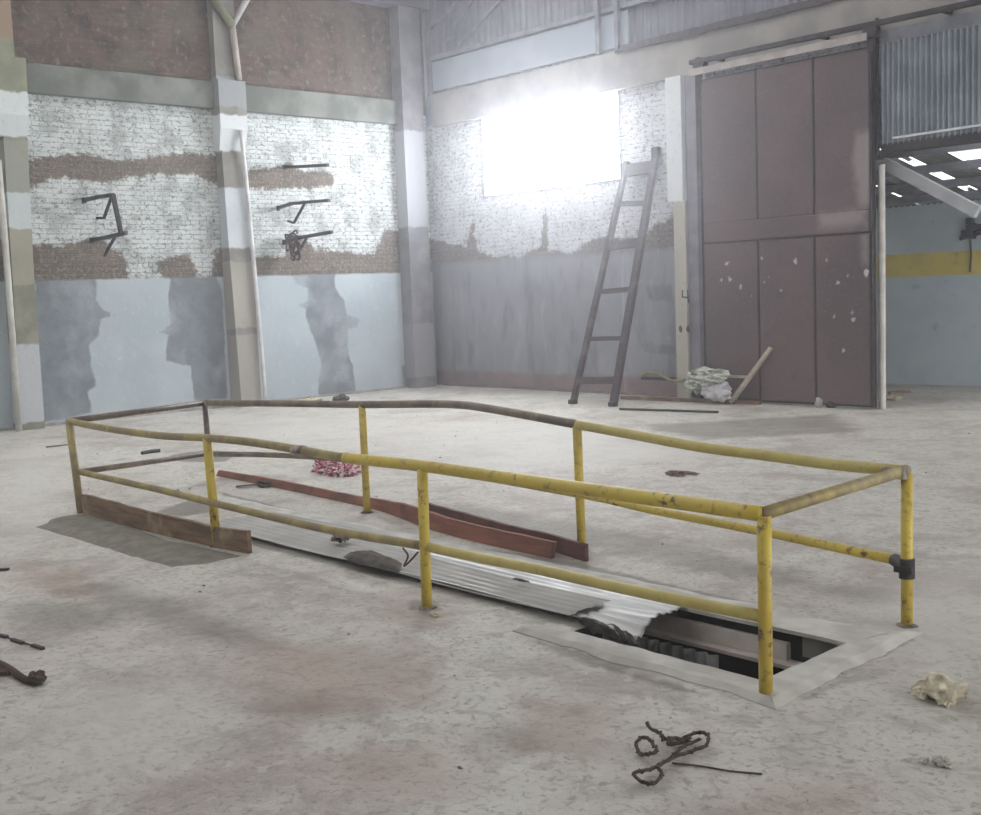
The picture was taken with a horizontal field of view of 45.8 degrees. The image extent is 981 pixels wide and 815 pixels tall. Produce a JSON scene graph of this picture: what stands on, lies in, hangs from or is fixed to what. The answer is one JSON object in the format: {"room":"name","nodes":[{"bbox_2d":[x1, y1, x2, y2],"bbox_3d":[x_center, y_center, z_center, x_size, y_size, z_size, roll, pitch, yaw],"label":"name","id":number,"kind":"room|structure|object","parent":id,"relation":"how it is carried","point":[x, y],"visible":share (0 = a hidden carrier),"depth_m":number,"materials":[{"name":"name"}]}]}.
{"room":"abandoned warehouse","nodes":[
{"label":"abandoned warehouse","id":0,"kind":"room"},
{"bbox_2d":[0,0,436,427],"bbox_3d":[-9.298,-3.157,14.747,22.000,7.550,0.001,-7,8,-42],"label":"wall","id":1,"kind":"structure","parent":0,"point":[142,324],"depth_m":18.81,"materials":[{"name":"brick"}]},
{"bbox_2d":[82,193,122,233],"bbox_3d":[-5.748,-2.851,17.180,0.070,0.619,1.218,-7,8,-42],"label":"wall bracket","id":2,"kind":"object","parent":1,"relation":"attached to","point":[112,196],"visible":1,"depth_m":16.87,"materials":[{"name":"metal"}]},
{"bbox_2d":[90,231,127,256],"bbox_3d":[-5.683,-2.421,17.289,0.070,0.336,1.183,-7,8,-42],"label":"wall bracket","id":3,"kind":"object","parent":1,"relation":"attached to","point":[114,236],"visible":0.99,"depth_m":17.27,"materials":[{"name":"metal"}]},
{"bbox_2d":[26,62,214,108],"bbox_3d":[-5.694,-4.932,17.849,3.200,0.430,0.140,-7,8,-42],"label":"beam","id":4,"kind":"structure","parent":1,"relation":"attached to","point":[42,79],"depth_m":17.76,"materials":[{"name":"concrete"}]},
{"bbox_2d":[0,382,436,430],"bbox_3d":[-9.163,0.590,15.089,21.956,0.079,0.098,-7,8,-42],"label":"baseboard","id":5,"kind":"structure","parent":1,"relation":"attached to","point":[390,388],"depth_m":19.17,"materials":[{"name":"paint"}]},
{"bbox_2d":[285,230,300,260],"bbox_3d":[-3.371,-2.763,19.802,0.095,0.529,0.515,-7,8,-42],"label":"cable bundle","id":6,"kind":"object","parent":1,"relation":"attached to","point":[289,236],"visible":1,"depth_m":19.76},
{"bbox_2d":[276,199,329,223],"bbox_3d":[-3.123,-3.263,19.333,0.070,0.370,1.538,-7,8,-42],"label":"wall bracket","id":7,"kind":"object","parent":1,"relation":"attached to","point":[304,203],"visible":1,"depth_m":19.39,"materials":[{"name":"metal"}]},
{"bbox_2d":[283,163,328,169],"bbox_3d":[-3.098,-4.060,19.469,0.070,0.166,1.290,-7,8,-42],"label":"wall bracket","id":8,"kind":"object","parent":1,"relation":"attached to","point":[285,167],"visible":1,"depth_m":19.44,"materials":[{"name":"metal"}]},
{"bbox_2d":[282,230,332,253],"bbox_3d":[-3.069,-2.762,19.468,0.070,0.329,1.459,-7,8,-42],"label":"wall bracket","id":9,"kind":"object","parent":1,"relation":"attached to","point":[305,237],"visible":1,"depth_m":19.47,"materials":[{"name":"metal"}]},
{"bbox_2d":[245,85,397,124],"bbox_3d":[-2.943,-5.285,20.334,3.350,0.430,0.140,-7,8,-42],"label":"beam","id":10,"kind":"structure","parent":1,"relation":"attached to","point":[259,99],"depth_m":20.21,"materials":[{"name":"concrete"}]},
{"bbox_2d":[343,0,429,12],"bbox_3d":[-9.349,-6.496,14.314,21.980,0.320,0.350,-7,8,-42],"label":"beam","id":11,"kind":"structure","parent":1,"relation":"attached to","point":[422,5],"depth_m":21.10,"materials":[{"name":"paint"}]},
{"bbox_2d":[0,383,980,814],"bbox_3d":[-0.398,0.954,8.213,25.850,0.001,22.120,-7,8,-42],"label":"floor","id":12,"kind":"structure","parent":0,"point":[147,709],"depth_m":6.07,"materials":[{"name":"concrete"}]},
{"bbox_2d":[0,567,9,570],"bbox_3d":[-3.321,1.093,7.830,0.139,0.015,0.030,-2,6,-2],"label":"metal offcut","id":13,"kind":"object","parent":12,"relation":"on","point":[7,568],"visible":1,"depth_m":7.82,"materials":[{"name":"black metal"}]},
{"bbox_2d":[0,136,44,430],"bbox_3d":[-6.847,-1.769,16.876,0.400,4.220,0.390,-7,8,-42],"label":"pillar","id":14,"kind":"structure","parent":12,"relation":"on","point":[13,150],"depth_m":16.73,"materials":[{"name":"beige paint"}]},
{"bbox_2d":[0,160,21,430],"bbox_3d":[-6.878,-1.578,16.569,0.102,3.855,0.087,-7,8,-42],"label":"drain pipe","id":15,"kind":"object","parent":14,"relation":"attached to","point":[3,220],"visible":1,"depth_m":16.56,"materials":[{"name":"white plastic"}]},
{"bbox_2d":[0,0,28,136],"bbox_3d":[-6.966,-5.405,16.476,0.480,3.100,0.470,-7,8,-42],"label":"cap","id":16,"kind":"object","parent":14,"relation":"on","point":[14,114],"visible":0.87,"depth_m":16.45,"materials":[{"name":"white paint"}]},
{"bbox_2d":[0,633,44,649],"bbox_3d":[-2.537,1.232,6.165,0.594,0.014,0.031,3,7,40],"label":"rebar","id":17,"kind":"object","parent":12,"relation":"on","point":[18,641],"visible":1,"depth_m":6.10,"materials":[{"name":"grey metal"}]},
{"bbox_2d":[0,660,46,685],"bbox_3d":[-2.444,1.262,5.641,0.854,0.077,0.185,3,7,40],"label":"bar","id":18,"kind":"object","parent":12,"relation":"on","point":[35,678],"visible":1,"depth_m":5.45,"materials":[{"name":"brown metal"}]},
{"bbox_2d":[46,444,67,447],"bbox_3d":[-5.501,0.486,14.731,0.281,0.019,0.034,-7,7,-40],"label":"stick","id":19,"kind":"object","parent":12,"relation":"on","point":[62,444],"visible":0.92,"depth_m":14.71,"materials":[{"name":"brown wood"}]},
{"bbox_2d":[37,514,239,566],"bbox_3d":[-2.787,0.964,8.772,0.545,0.054,2.686,-7,8,-42],"label":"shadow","id":20,"kind":"object","parent":12,"relation":"on","point":[125,539],"visible":1,"depth_m":8.50,"materials":[{"name":"grey concrete"}]},
{"bbox_2d":[141,449,159,454],"bbox_3d":[-4.016,0.521,13.696,0.075,0.043,0.247,3,8,44],"label":"metal offcut","id":21,"kind":"object","parent":12,"relation":"on","point":[151,450],"visible":1,"depth_m":13.69,"materials":[{"name":"grey metal"}]},
{"bbox_2d":[82,494,251,553],"bbox_3d":[-2.582,0.876,8.950,0.080,0.169,2.535,-8,8,-44],"label":"board","id":22,"kind":"object","parent":12,"relation":"on","point":[238,540],"visible":1,"depth_m":8.74,"materials":[{"name":"brown wood"}]},
{"bbox_2d":[216,150,261,406],"bbox_3d":[-4.162,-2.112,19.288,0.450,4.220,0.410,-7,8,-42],"label":"pillar","id":23,"kind":"structure","parent":12,"relation":"on","point":[240,309],"depth_m":19.17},
{"bbox_2d":[206,0,247,151],"bbox_3d":[-4.334,-5.753,18.954,0.500,3.100,0.320,-7,8,-42],"label":"cap","id":24,"kind":"object","parent":23,"relation":"on","point":[229,115],"visible":0.9,"depth_m":18.89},
{"bbox_2d":[208,0,249,80],"bbox_3d":[-4.221,-6.074,18.887,0.870,1.442,0.149,-7,8,-42],"label":"pipe","id":25,"kind":"object","parent":24,"relation":"on","point":[231,23],"visible":1,"depth_m":18.89,"materials":[{"name":"beige metal"}]},
{"bbox_2d":[239,130,267,399],"bbox_3d":[-3.922,-2.315,19.254,0.230,4.505,0.128,-1,6,7],"label":"drain pipe","id":26,"kind":"object","parent":23,"relation":"attached to","point":[241,134],"visible":0.98,"depth_m":19.24,"materials":[{"name":"white plastic"}]},
{"bbox_2d":[236,479,271,487],"bbox_3d":[-2.214,0.718,10.959,0.368,0.082,0.194,0,6,22],"label":"rubble piece","id":27,"kind":"object","parent":12,"relation":"on","point":[260,483],"visible":1,"depth_m":10.92,"materials":[{"name":"grey stone"}]},
{"bbox_2d":[303,397,323,400],"bbox_3d":[-3.015,-0.131,19.721,0.372,0.091,0.238,-7,8,-42],"label":"chunk","id":28,"kind":"object","parent":12,"relation":"on","point":[311,398],"visible":0.53,"depth_m":19.69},
{"bbox_2d":[311,460,361,477],"bbox_3d":[-1.557,0.625,11.680,0.505,0.226,0.799,-4,6,-19],"label":"rag","id":29,"kind":"object","parent":12,"relation":"on","point":[331,468],"visible":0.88,"depth_m":11.45,"materials":[{"name":"red fabric"}]},
{"bbox_2d":[332,393,349,400],"bbox_3d":[-2.509,-0.141,19.389,0.315,0.184,0.291,-3,6,-9],"label":"rubble piece","id":30,"kind":"object","parent":12,"relation":"on","point":[342,397],"visible":0.77,"depth_m":19.32,"materials":[{"name":"grey stone"}]},
{"bbox_2d":[216,470,556,558],"bbox_3d":[-1.128,0.772,9.693,0.210,0.118,5.245,-6,7,-36],"label":"metal beam","id":31,"kind":"structure","parent":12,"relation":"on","point":[518,542],"depth_m":8.56,"materials":[{"name":"red metal"}]},
{"bbox_2d":[388,5,435,387],"bbox_3d":[-1.469,-3.860,21.655,0.480,7.020,0.370,-7,8,-42],"label":"pillar","id":32,"kind":"structure","parent":12,"relation":"on","point":[416,294],"depth_m":21.52,"materials":[{"name":"grey concrete"}]},
{"bbox_2d":[428,611,438,616],"bbox_3d":[-0.310,1.129,6.338,0.050,0.038,0.072,-7,8,-42],"label":"chunk","id":33,"kind":"object","parent":12,"relation":"on","point":[433,613],"visible":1,"depth_m":6.32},
{"bbox_2d":[3,396,975,808],"bbox_3d":[-0.535,0.636,11.413,12.992,0.018,16.068,-7,8,-42],"label":"grit","id":34,"kind":"object","parent":12,"relation":"on","point":[458,767],"visible":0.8,"depth_m":7.92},
{"bbox_2d":[65,400,918,694],"bbox_3d":[-0.836,0.507,8.070,1.613,0.987,7.542,-7,8,-42],"label":"guardrail","id":35,"kind":"object","parent":12,"relation":"on","point":[651,502],"visible":0.96,"depth_m":6.46,"materials":[{"name":"yellow metal"}]},
{"bbox_2d":[402,547,418,566],"bbox_3d":[-0.454,0.861,6.605,0.012,0.113,0.144,-7,8,-42],"label":"scrap","id":36,"kind":"object","parent":35,"relation":"hanging from","point":[406,563],"visible":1,"depth_m":6.62,"materials":[{"name":"black metal"}]},
{"bbox_2d":[429,503,588,561],"bbox_3d":[0.058,0.864,8.348,0.042,0.114,2.121,-6,7,-32],"label":"board","id":37,"kind":"object","parent":12,"relation":"on","point":[575,549],"visible":0.64,"depth_m":8.02,"materials":[{"name":"brown wood"}]},
{"bbox_2d":[558,613,636,643],"bbox_3d":[0.534,1.127,5.989,0.062,0.068,0.579,-7,7,-37],"label":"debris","id":38,"kind":"object","parent":12,"relation":"on","point":[595,626],"visible":1,"depth_m":5.92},
{"bbox_2d":[568,147,660,406],"bbox_3d":[1.982,-2.016,17.670,1.550,3.882,0.965,-7,8,-42],"label":"wooden ladder","id":39,"kind":"object","parent":12,"relation":"on","point":[650,168],"visible":1,"depth_m":17.70,"materials":[{"name":"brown wood"}]},
{"bbox_2d":[619,408,718,412],"bbox_3d":[2.459,0.042,16.102,1.503,0.035,0.055,2,7,35],"label":"metal rod","id":40,"kind":"object","parent":12,"relation":"on","point":[631,409],"visible":1,"depth_m":16.06,"materials":[{"name":"black metal"}]},
{"bbox_2d":[665,75,690,397],"bbox_3d":[2.937,-2.540,17.647,0.270,4.860,0.364,-7,8,-42],"label":"pillar","id":41,"kind":"structure","parent":12,"relation":"on","point":[675,85],"depth_m":17.52,"materials":[{"name":"white paint"}]},
{"bbox_2d":[641,376,676,379],"bbox_3d":[2.618,-0.451,18.050,0.050,0.055,0.679,-7,8,-42],"label":"rod","id":42,"kind":"object","parent":41,"relation":"attached to","point":[643,377],"visible":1,"depth_m":18.09,"materials":[{"name":"grey metal"}]},
{"bbox_2d":[639,371,686,382],"bbox_3d":[2.709,-0.468,17.871,0.050,0.161,1.071,-7,8,-42],"label":"hose","id":43,"kind":"object","parent":42,"relation":"on","point":[649,372],"visible":0.89,"depth_m":17.90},
{"bbox_2d":[665,470,699,476],"bbox_3d":[1.763,0.608,10.706,0.257,0.070,0.292,-7,8,-42],"label":"chip","id":44,"kind":"object","parent":12,"relation":"on","point":[676,473],"visible":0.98,"depth_m":10.67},
{"bbox_2d":[620,396,760,404],"bbox_3d":[2.948,-0.110,17.329,2.401,0.054,0.096,3,8,42],"label":"plank","id":45,"kind":"object","parent":12,"relation":"on","point":[697,400],"visible":0.96,"depth_m":17.30,"materials":[{"name":"brown wood"}]},
{"bbox_2d":[692,390,703,397],"bbox_3d":[3.114,-0.229,17.270,0.150,0.171,0.169,-7,8,-42],"label":"block","id":46,"kind":"object","parent":45,"relation":"on","point":[698,395],"visible":0.43,"depth_m":17.22,"materials":[{"name":"grey concrete"}]},
{"bbox_2d":[685,75,704,398],"bbox_3d":[3.116,-2.533,17.509,0.190,4.860,0.190,-7,8,-42],"label":"pillar","id":47,"kind":"structure","parent":12,"relation":"on","point":[691,86],"depth_m":17.41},
{"bbox_2d":[631,721,761,786],"bbox_3d":[0.680,1.276,4.334,0.461,0.045,0.543,-4,6,-13],"label":"rope tangle","id":48,"kind":"object","parent":12,"relation":"on","point":[670,740],"visible":1,"depth_m":4.30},
{"bbox_2d":[701,381,731,402],"bbox_3d":[3.291,-0.247,16.792,0.283,0.345,0.542,-7,8,-42],"label":"sack","id":49,"kind":"object","parent":12,"relation":"on","point":[721,392],"visible":0.98,"depth_m":16.68,"materials":[{"name":"white plastic"}]},
{"bbox_2d":[684,366,730,394],"bbox_3d":[3.172,-0.393,16.900,0.305,0.428,0.802,-7,8,-42],"label":"plastic bundle","id":50,"kind":"object","parent":49,"relation":"on","point":[697,378],"visible":0.98,"depth_m":16.82,"materials":[{"name":"white plastic"}]},
{"bbox_2d":[728,375,746,377],"bbox_3d":[3.527,-0.447,16.743,0.394,0.047,0.050,2,7,33],"label":"stick","id":51,"kind":"object","parent":50,"relation":"in","point":[731,376],"visible":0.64,"depth_m":16.70,"materials":[{"name":"brown wood"}]},
{"bbox_2d":[729,347,772,403],"bbox_3d":[3.715,-0.456,16.566,0.665,0.824,0.081,2,7,35],"label":"leaning stick","id":52,"kind":"object","parent":12,"relation":"on","point":[768,351],"visible":1,"depth_m":16.54,"materials":[{"name":"brown wood"}]},
{"bbox_2d":[815,397,822,407],"bbox_3d":[4.503,-0.055,15.898,0.108,0.175,0.109,-7,8,-42],"label":"stone","id":53,"kind":"object","parent":12,"relation":"on","point":[819,402],"visible":0.98,"depth_m":15.87,"materials":[{"name":"white stone"}]},
{"bbox_2d":[826,401,836,407],"bbox_3d":[4.641,-0.047,15.801,0.119,0.132,0.172,-7,8,-42],"label":"stone","id":54,"kind":"object","parent":12,"relation":"on","point":[829,404],"visible":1,"depth_m":15.77,"materials":[{"name":"grey stone"}]},
{"bbox_2d":[875,164,887,408],"bbox_3d":[5.147,-1.573,15.285,0.120,3.200,0.120,-7,8,-42],"label":"post","id":55,"kind":"object","parent":12,"relation":"on","point":[881,168],"visible":1,"depth_m":15.25,"materials":[{"name":"grey metal"}]},
{"bbox_2d":[886,395,903,400],"bbox_3d":[5.713,-0.135,16.478,0.185,0.078,0.315,-7,8,-42],"label":"chunk","id":56,"kind":"object","parent":12,"relation":"on","point":[891,397],"visible":0.89,"depth_m":16.41,"materials":[{"name":"beige stone"}]},
{"bbox_2d":[887,390,911,393],"bbox_3d":[6.120,-0.228,17.354,0.368,0.040,0.079,-4,6,-16],"label":"scrap","id":57,"kind":"object","parent":12,"relation":"on","point":[901,391],"visible":1,"depth_m":17.33,"materials":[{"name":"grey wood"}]},
{"bbox_2d":[918,754,952,768],"bbox_3d":[1.598,1.270,4.164,0.119,0.051,0.063,2,7,34],"label":"chunk","id":58,"kind":"object","parent":12,"relation":"on","point":[940,761],"visible":1,"depth_m":4.14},
{"bbox_2d":[911,670,968,706],"bbox_3d":[1.870,1.163,4.802,0.230,0.135,0.214,-7,8,-42],"label":"chunk","id":59,"kind":"object","parent":12,"relation":"on","point":[938,687],"visible":0.99,"depth_m":4.75,"materials":[{"name":"beige stone"}]},
{"bbox_2d":[422,0,803,96],"bbox_3d":[6.055,-7.479,13.653,0.040,4.400,22.100,-7,8,-42],"label":"wall","id":60,"kind":"structure","parent":0,"point":[656,18],"depth_m":19.43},
{"bbox_2d":[428,0,461,28],"bbox_3d":[-0.739,-7.192,20.958,0.070,0.486,1.163,-7,8,-42],"label":"trim","id":61,"kind":"structure","parent":60,"relation":"attached to","point":[455,3],"depth_m":21.04,"materials":[{"name":"grey paint"}]},
{"bbox_2d":[446,0,474,42],"bbox_3d":[-0.514,-6.957,20.742,0.070,0.717,0.838,-7,8,-42],"label":"trim","id":62,"kind":"structure","parent":60,"relation":"attached to","point":[470,3],"depth_m":20.76,"materials":[{"name":"grey paint"}]},
{"bbox_2d":[458,0,503,44],"bbox_3d":[-0.150,-6.792,20.363,0.070,0.630,1.238,-7,8,-42],"label":"trim","id":63,"kind":"structure","parent":60,"relation":"attached to","point":[495,6],"depth_m":20.37,"materials":[{"name":"grey paint"}]},
{"bbox_2d":[432,10,630,91],"bbox_3d":[0.551,-6.047,19.880,0.050,0.530,4.800,-7,8,-42],"label":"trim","id":64,"kind":"structure","parent":60,"relation":"attached to","point":[577,40],"depth_m":19.74,"materials":[{"name":"white glass"}]},
{"bbox_2d":[430,0,655,60],"bbox_3d":[4.180,-6.114,15.800,0.080,0.070,15.700,-7,8,-42],"label":"beam","id":65,"kind":"structure","parent":60,"relation":"attached to","point":[633,3],"depth_m":19.50,"materials":[{"name":"grey metal"}]},
{"bbox_2d":[425,38,880,393],"bbox_3d":[6.270,-2.626,14.072,0.001,5.450,22.000,-7,8,-42],"label":"wall","id":66,"kind":"structure","parent":0,"point":[515,277],"depth_m":19.98,"materials":[{"name":"paint"}]},
{"bbox_2d":[480,91,621,198],"bbox_3d":[1.031,-4.429,19.765,0.200,1.480,3.350,-7,8,-42],"label":"window","id":67,"kind":"structure","parent":66,"relation":"in","point":[576,141],"depth_m":19.76,"materials":[{"name":"white glass"}]},
{"bbox_2d":[445,383,676,396],"bbox_3d":[1.053,-0.305,20.134,0.126,0.099,5.669,-7,8,-42],"label":"baseboard","id":68,"kind":"structure","parent":66,"relation":"attached to","point":[450,384],"depth_m":19.90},
{"bbox_2d":[594,0,601,54],"bbox_3d":[1.675,-6.896,18.342,0.070,2.560,0.070,-7,8,-42],"label":"trim","id":69,"kind":"structure","parent":66,"relation":"attached to","point":[597,6],"depth_m":18.40,"materials":[{"name":"grey paint"}]},
{"bbox_2d":[613,0,620,49],"bbox_3d":[1.944,-6.877,18.047,0.070,2.560,0.070,-7,8,-42],"label":"trim","id":70,"kind":"structure","parent":66,"relation":"attached to","point":[616,3],"depth_m":18.11,"materials":[{"name":"grey paint"}]},
{"bbox_2d":[431,0,980,127],"bbox_3d":[4.231,-5.161,15.909,0.120,0.600,15.700,-7,8,-42],"label":"beam","id":71,"kind":"structure","parent":66,"relation":"attached to","point":[610,72],"depth_m":17.76,"materials":[{"name":"concrete"}]},
{"bbox_2d":[689,0,980,64],"bbox_3d":[6.182,-4.814,13.510,0.255,0.060,9.500,-7,8,-42],"label":"door track","id":72,"kind":"object","parent":71,"relation":"attached to","point":[946,9],"visible":1,"depth_m":15.12,"materials":[{"name":"metal"}]},
{"bbox_2d":[615,0,841,53],"bbox_3d":[5.721,-5.354,14.142,0.118,0.151,11.119,-7,8,-42],"label":"trim","id":73,"kind":"structure","parent":66,"relation":"attached to","point":[805,4],"depth_m":16.65,"materials":[{"name":"dark grey painted steel"}]},
{"bbox_2d":[693,25,880,407],"bbox_3d":[4.054,-2.540,16.096,0.110,4.984,2.913,-7,8,-42],"label":"door","id":74,"kind":"structure","parent":66,"relation":"in","point":[788,150],"depth_m":15.97,"materials":[{"name":"red paint"}]},
{"bbox_2d":[688,33,866,76],"bbox_3d":[3.852,-4.813,15.891,0.030,0.100,2.850,-7,8,-42],"label":"track cover","id":75,"kind":"object","parent":74,"relation":"attached to","point":[861,37],"visible":1,"depth_m":15.77,"materials":[{"name":"beige metal"}]},
{"bbox_2d":[881,131,980,153],"bbox_3d":[7.347,-3.209,12.699,0.170,0.120,6.580,-7,8,-42],"label":"beam","id":76,"kind":"structure","parent":66,"relation":"attached to","point":[940,142],"depth_m":14.57,"materials":[{"name":"metal"}]},
{"bbox_2d":[875,18,879,156],"bbox_3d":[4.994,-4.127,14.979,0.050,1.750,0.030,-7,8,-42],"label":"post","id":77,"kind":"object","parent":76,"relation":"attached to","point":[876,38],"visible":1,"depth_m":14.97,"materials":[{"name":"metal"}]},
{"bbox_2d":[881,23,980,145],"bbox_3d":[6.594,-3.938,13.334,0.051,1.300,4.600,-7,8,-42],"label":"corrugated zinc","id":78,"kind":"object","parent":76,"relation":"on","point":[933,82],"visible":1,"depth_m":14.51,"materials":[{"name":"grey metal"}]},
{"bbox_2d":[892,124,980,138],"bbox_3d":[7.325,-3.352,12.546,0.030,0.112,6.399,-7,8,-42],"label":"metal strip","id":79,"kind":"object","parent":78,"relation":"attached to","point":[976,125],"visible":1,"depth_m":14.46,"materials":[{"name":"grey metal"}]},
{"bbox_2d":[882,158,980,217],"bbox_3d":[5.645,-2.837,14.913,0.100,0.866,1.343,-7,8,-42],"label":"diagonal brace","id":80,"kind":"object","parent":76,"relation":"attached to","point":[917,180],"visible":0.85,"depth_m":14.84,"materials":[{"name":"grey metal"}]},
{"bbox_2d":[881,10,980,43],"bbox_3d":[7.283,-4.609,12.549,0.120,0.180,6.580,-7,8,-42],"label":"beam","id":81,"kind":"structure","parent":66,"relation":"attached to","point":[968,19],"depth_m":14.43,"materials":[{"name":"grey paint"}]},
{"bbox_2d":[575,610,810,678],"bbox_3d":[-0.157,1.881,7.410,1.240,1.697,5.420,-7,8,-42],"label":"wall","id":82,"kind":"structure","parent":0,"point":[729,663],"depth_m":6.44,"materials":[{"name":"concrete"}]},
{"bbox_2d":[217,496,887,644],"bbox_3d":[-0.315,0.965,7.999,0.340,0.022,6.449,-7,8,-42],"label":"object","id":83,"kind":"structure","parent":82,"relation":"attached to","point":[788,622],"depth_m":6.33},
{"bbox_2d":[206,511,682,640],"bbox_3d":[-0.547,1.006,7.673,0.640,0.086,4.422,-7,8,-42],"label":"sheet","id":84,"kind":"object","parent":83,"relation":"on","point":[631,614],"visible":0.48,"depth_m":6.49,"materials":[{"name":"metal"}]},
{"bbox_2d":[207,516,610,615],"bbox_3d":[-0.762,0.982,7.698,0.390,0.022,3.974,-7,8,-42],"label":"sheet","id":85,"kind":"object","parent":84,"relation":"on","point":[556,600],"visible":0.9,"depth_m":7.21,"materials":[{"name":"metal"}]},
{"bbox_2d":[331,535,351,542],"bbox_3d":[-1.041,0.902,8.071,0.164,0.080,0.134,0,6,25],"label":"rubble piece","id":86,"kind":"object","parent":85,"relation":"on","point":[339,539],"visible":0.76,"depth_m":8.03,"materials":[{"name":"stone"}]},
{"bbox_2d":[343,550,401,570],"bbox_3d":[-0.759,0.969,7.489,0.238,0.042,0.656,-6,7,-31],"label":"dirt mound","id":87,"kind":"object","parent":85,"relation":"on","point":[371,558],"visible":1,"depth_m":7.41,"materials":[{"name":"grey soil"}]},
{"bbox_2d":[513,577,529,582],"bbox_3d":[0.179,1.001,6.722,0.034,0.015,0.152,-7,8,-42],"label":"chip","id":88,"kind":"object","parent":85,"relation":"on","point":[516,578],"visible":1,"depth_m":6.72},
{"bbox_2d":[512,625,775,709],"bbox_3d":[0.703,1.228,5.434,0.216,0.124,1.629,-7,8,-42],"label":"trim","id":89,"kind":"structure","parent":82,"relation":"attached to","point":[743,686],"depth_m":5.36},
{"bbox_2d":[602,634,718,668],"bbox_3d":[0.923,1.903,6.370,0.031,1.280,0.810,-7,8,-42],"label":"corrugated zinc","id":90,"kind":"object","parent":82,"relation":"in","point":[690,655],"visible":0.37,"depth_m":6.21,"materials":[{"name":"grey metal"}]},
{"bbox_2d":[644,614,802,668],"bbox_3d":[-0.060,1.130,7.497,0.100,0.110,4.950,-7,8,-42],"label":"beam","id":91,"kind":"structure","parent":82,"relation":"attached to","point":[736,643],"depth_m":6.12,"materials":[{"name":"metal"}]},
{"bbox_2d":[802,637,840,657],"bbox_3d":[1.717,1.215,5.796,0.100,0.098,0.300,-7,8,-42],"label":"wall","id":92,"kind":"structure","parent":82,"relation":"attached to","point":[811,648],"depth_m":5.82,"materials":[{"name":"grey concrete"}]},
{"bbox_2d":[770,631,923,709],"bbox_3d":[1.600,1.206,5.291,1.355,0.129,0.213,-7,8,-42],"label":"trim","id":93,"kind":"structure","parent":82,"relation":"attached to","point":[793,682],"depth_m":5.22,"materials":[{"name":"grey concrete"}]},
{"bbox_2d":[641,149,980,208],"bbox_3d":[6.537,-3.293,16.304,3.501,0.698,9.000,-7,8,-42],"label":"ceiling","id":94,"kind":"structure","parent":0,"point":[973,154],"depth_m":16.28,"materials":[{"name":"grey metal"}]},
{"bbox_2d":[876,159,980,178],"bbox_3d":[7.416,-3.178,14.403,0.070,0.110,13.000,-7,8,-42],"label":"beam","id":95,"kind":"structure","parent":94,"relation":"attached to","point":[976,163],"depth_m":15.74,"materials":[{"name":"grey metal"}]},
{"bbox_2d":[876,176,980,193],"bbox_3d":[8.035,-3.100,14.973,0.070,0.110,13.000,-7,8,-42],"label":"beam","id":96,"kind":"structure","parent":94,"relation":"attached to","point":[968,181],"depth_m":16.60,"materials":[{"name":"grey metal"}]},
{"bbox_2d":[876,143,980,160],"bbox_3d":[6.789,-3.257,13.827,0.070,0.110,13.000,-7,8,-42],"label":"beam","id":97,"kind":"structure","parent":94,"relation":"attached to","point":[976,145],"depth_m":14.99,"materials":[{"name":"grey metal"}]},
{"bbox_2d":[876,189,980,205],"bbox_3d":[8.557,-3.034,15.453,0.070,0.110,13.000,-7,8,-42],"label":"beam","id":98,"kind":"structure","parent":94,"relation":"attached to","point":[970,193],"depth_m":17.63,"materials":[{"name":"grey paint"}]},
{"bbox_2d":[876,197,980,386],"bbox_3d":[7.827,-1.794,17.577,0.180,3.020,9.000,-7,8,-42],"label":"wall","id":99,"kind":"structure","parent":0,"point":[933,299],"depth_m":18.38,"materials":[{"name":"grey paint"}]},
{"bbox_2d":[959,217,980,271],"bbox_3d":[7.369,-2.490,17.760,0.100,0.827,0.386,-7,8,-42],"label":"valve","id":100,"kind":"object","parent":99,"relation":"attached to","point":[970,233],"visible":1,"depth_m":17.72,"materials":[{"name":"black metal"}]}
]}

